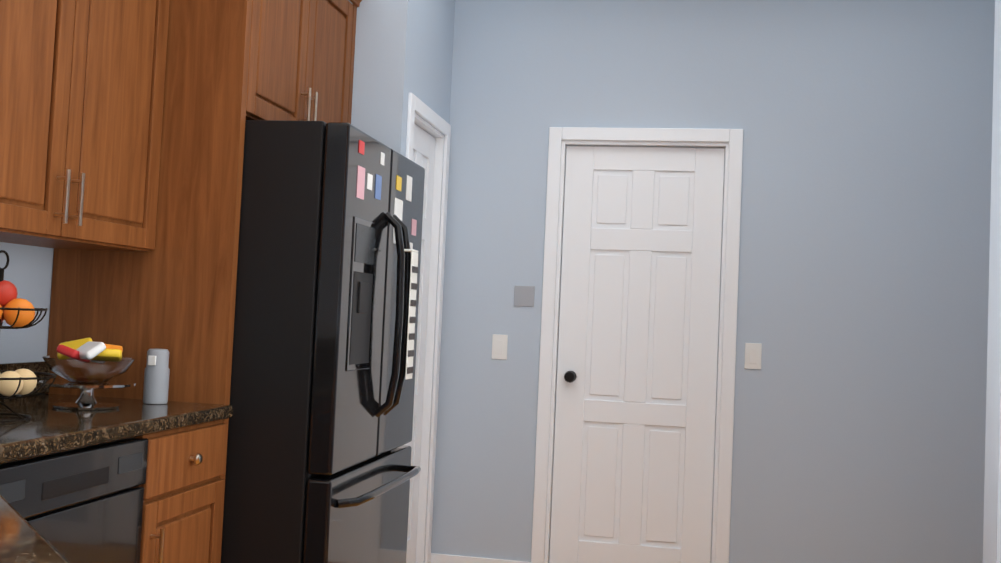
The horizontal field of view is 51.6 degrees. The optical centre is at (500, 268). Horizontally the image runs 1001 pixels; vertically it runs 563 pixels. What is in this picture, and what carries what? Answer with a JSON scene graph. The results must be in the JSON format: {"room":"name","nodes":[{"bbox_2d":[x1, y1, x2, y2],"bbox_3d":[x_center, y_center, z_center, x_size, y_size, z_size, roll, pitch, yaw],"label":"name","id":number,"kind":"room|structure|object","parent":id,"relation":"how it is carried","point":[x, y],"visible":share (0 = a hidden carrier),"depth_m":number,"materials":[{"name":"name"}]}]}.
{"room":"kitchen","nodes":[
{"label":"kitchen","id":0,"kind":"room"},
{"bbox_2d":[0,242,53,362],"bbox_3d":[-1.397,-0.058,3.650,0.150,2.750,2.820,2,-3,10],"label":"wall","id":1,"kind":"structure","parent":0,"point":[30,268],"depth_m":3.12,"materials":[{"name":"blue paint"}]},
{"bbox_2d":[0,0,169,251],"bbox_3d":[-1.266,-0.643,2.712,0.401,1.122,1.028,2,-3,10],"label":"upper cabinet","id":2,"kind":"object","parent":1,"relation":"attached to","point":[82,84],"visible":1,"depth_m":2.77,"materials":[{"name":"brown wood"}]},
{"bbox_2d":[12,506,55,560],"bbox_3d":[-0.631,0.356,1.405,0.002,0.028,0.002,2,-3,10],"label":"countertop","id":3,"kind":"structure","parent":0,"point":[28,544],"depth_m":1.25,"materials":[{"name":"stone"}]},
{"bbox_2d":[348,0,419,155],"bbox_3d":[-0.799,-0.004,4.225,0.800,2.750,0.150,2,-3,10],"label":"wall","id":4,"kind":"structure","parent":0,"point":[387,37],"depth_m":4.15,"materials":[{"name":"blue paint"}]},
{"bbox_2d":[416,0,459,560],"bbox_3d":[-0.393,0.030,4.561,0.120,2.750,0.660,2,-3,10],"label":"wall","id":5,"kind":"structure","parent":0,"point":[436,66],"depth_m":4.71,"materials":[{"name":"blue paint"}]},
{"bbox_2d":[405,123,435,562],"bbox_3d":[-0.380,0.389,4.488,0.097,2.015,0.544,2,-3,10],"label":"pantry door","id":6,"kind":"structure","parent":5,"relation":"in","point":[424,142],"depth_m":4.67,"materials":[{"name":"white wood"}]},
{"bbox_2d":[405,93,450,562],"bbox_3d":[-0.408,0.352,4.495,0.136,2.100,0.700,2,-3,10],"label":"door frame","id":7,"kind":"structure","parent":5,"relation":"attached to","point":[420,108],"depth_m":4.76,"materials":[{"name":"white wood"}]},
{"bbox_2d":[432,0,983,562],"bbox_3d":[0.758,0.089,4.745,3.700,2.750,0.120,2,-3,10],"label":"wall","id":8,"kind":"structure","parent":0,"point":[868,412],"depth_m":4.59,"materials":[{"name":"blue paint"}]},
{"bbox_2d":[431,553,530,562],"bbox_3d":[-0.100,1.380,4.753,0.480,0.100,0.030,2,-3,10],"label":"baseboard","id":9,"kind":"structure","parent":8,"relation":"attached to","point":[440,558],"depth_m":4.74,"materials":[{"name":"white"}]},
{"bbox_2d":[492,334,507,359],"bbox_3d":[-0.004,0.364,4.803,0.072,0.115,0.009,2,-3,10],"label":"switch plate","id":10,"kind":"object","parent":8,"relation":"attached to","point":[499,342],"depth_m":4.80,"materials":[{"name":"white plastic"}]},
{"bbox_2d":[514,286,534,306],"bbox_3d":[0.110,0.128,4.797,0.095,0.095,0.005,2,-3,10],"label":"switch plate","id":11,"kind":"object","parent":8,"relation":"attached to","point":[523,295],"depth_m":4.79,"materials":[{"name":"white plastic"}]},
{"bbox_2d":[549,146,724,562],"bbox_3d":[0.617,0.444,4.712,0.724,2.015,0.097,2,-3,10],"label":"door","id":12,"kind":"structure","parent":8,"relation":"in","point":[634,447],"depth_m":4.73,"materials":[{"name":"white wood"}]},
{"bbox_2d":[531,127,742,562],"bbox_3d":[0.625,0.409,4.744,0.880,2.100,0.136,2,-3,10],"label":"door frame","id":13,"kind":"structure","parent":8,"relation":"attached to","point":[559,137],"depth_m":4.71,"materials":[{"name":"white wood"}]},
{"bbox_2d":[744,343,761,368],"bbox_3d":[1.122,0.389,4.597,0.072,0.115,0.009,2,-3,10],"label":"switch plate","id":14,"kind":"object","parent":8,"relation":"attached to","point":[753,351],"depth_m":4.59,"materials":[{"name":"white plastic"}]},
{"bbox_2d":[972,0,1000,562],"bbox_3d":[1.737,0.028,2.534,0.980,2.750,0.120,2,-3,10],"label":"door frame","id":15,"kind":"structure","parent":0,"point":[986,489],"depth_m":2.68,"materials":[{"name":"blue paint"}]},
{"bbox_3d":[-3.011,1.192,1.594,10.150,0.080,7.940,2,-3,10],"label":"floor","id":16,"kind":"structure","parent":0,"visible":0},
{"bbox_2d":[0,437,147,562],"bbox_3d":[-1.247,0.834,2.357,0.576,0.862,0.618,2,-3,10],"label":"dishwasher","id":17,"kind":"object","parent":16,"relation":"on","point":[83,505],"visible":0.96,"depth_m":2.37,"materials":[{"name":"black metal"}]},
{"bbox_2d":[140,480,223,562],"bbox_3d":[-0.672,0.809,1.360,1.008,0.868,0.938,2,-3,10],"label":"base cabinet","id":18,"kind":"object","parent":16,"relation":"on","point":[183,501],"depth_m":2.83,"materials":[{"name":"brown wood"}]},
{"bbox_2d":[0,445,73,556],"bbox_3d":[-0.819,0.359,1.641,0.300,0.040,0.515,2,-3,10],"label":"countertop","id":19,"kind":"structure","parent":18,"relation":"on","point":[13,453],"depth_m":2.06,"materials":[{"name":"stone"}]},
{"bbox_2d":[0,361,232,448],"bbox_3d":[-1.248,0.312,2.118,0.720,0.140,2.090,2,-3,10],"label":"countertop","id":20,"kind":"structure","parent":18,"relation":"on","point":[47,428],"depth_m":2.65,"materials":[{"name":"stone"}]},
{"bbox_2d":[0,250,56,422],"bbox_3d":[-1.208,0.158,2.483,0.276,0.404,0.276,2,-3,10],"label":"fruit basket","id":21,"kind":"object","parent":20,"relation":"on","point":[16,312],"visible":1,"depth_m":2.47,"materials":[{"name":"grey metal"}]},
{"bbox_2d":[38,338,135,409],"bbox_3d":[-1.134,0.286,2.850,0.250,0.189,0.250,2,-3,10],"label":"bowl","id":22,"kind":"object","parent":20,"relation":"on","point":[86,366],"visible":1,"depth_m":2.79,"materials":[{"name":"brown glass"}]},
{"bbox_2d":[143,349,169,403],"bbox_3d":[-1.009,0.315,3.039,0.070,0.160,0.071,2,-3,10],"label":"air freshener","id":23,"kind":"object","parent":20,"relation":"on","point":[156,380],"visible":1,"depth_m":3.01,"materials":[{"name":"grey plastic"}]},
{"bbox_2d":[135,420,227,487],"bbox_3d":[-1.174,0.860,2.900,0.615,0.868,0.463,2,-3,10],"label":"drawer","id":24,"kind":"object","parent":18,"relation":"in","point":[195,454],"depth_m":2.85,"materials":[{"name":"brown wood"}]},
{"bbox_2d":[47,0,361,562],"bbox_3d":[-0.993,0.074,3.639,0.651,2.522,1.075,2,-3,10],"label":"tall cabinet","id":25,"kind":"object","parent":16,"relation":"on","point":[232,66],"visible":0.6,"depth_m":3.17,"materials":[{"name":"brown wood"}]},
{"bbox_2d":[221,120,424,562],"bbox_3d":[-0.802,0.453,3.612,0.969,1.780,0.925,2,-3,10],"label":"fridge","id":26,"kind":"object","parent":16,"relation":"on","point":[320,468],"visible":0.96,"depth_m":3.15,"materials":[{"name":"black stainless steel"},{"name":"black painted metal"},{"name":"black plastic"}]}
]}

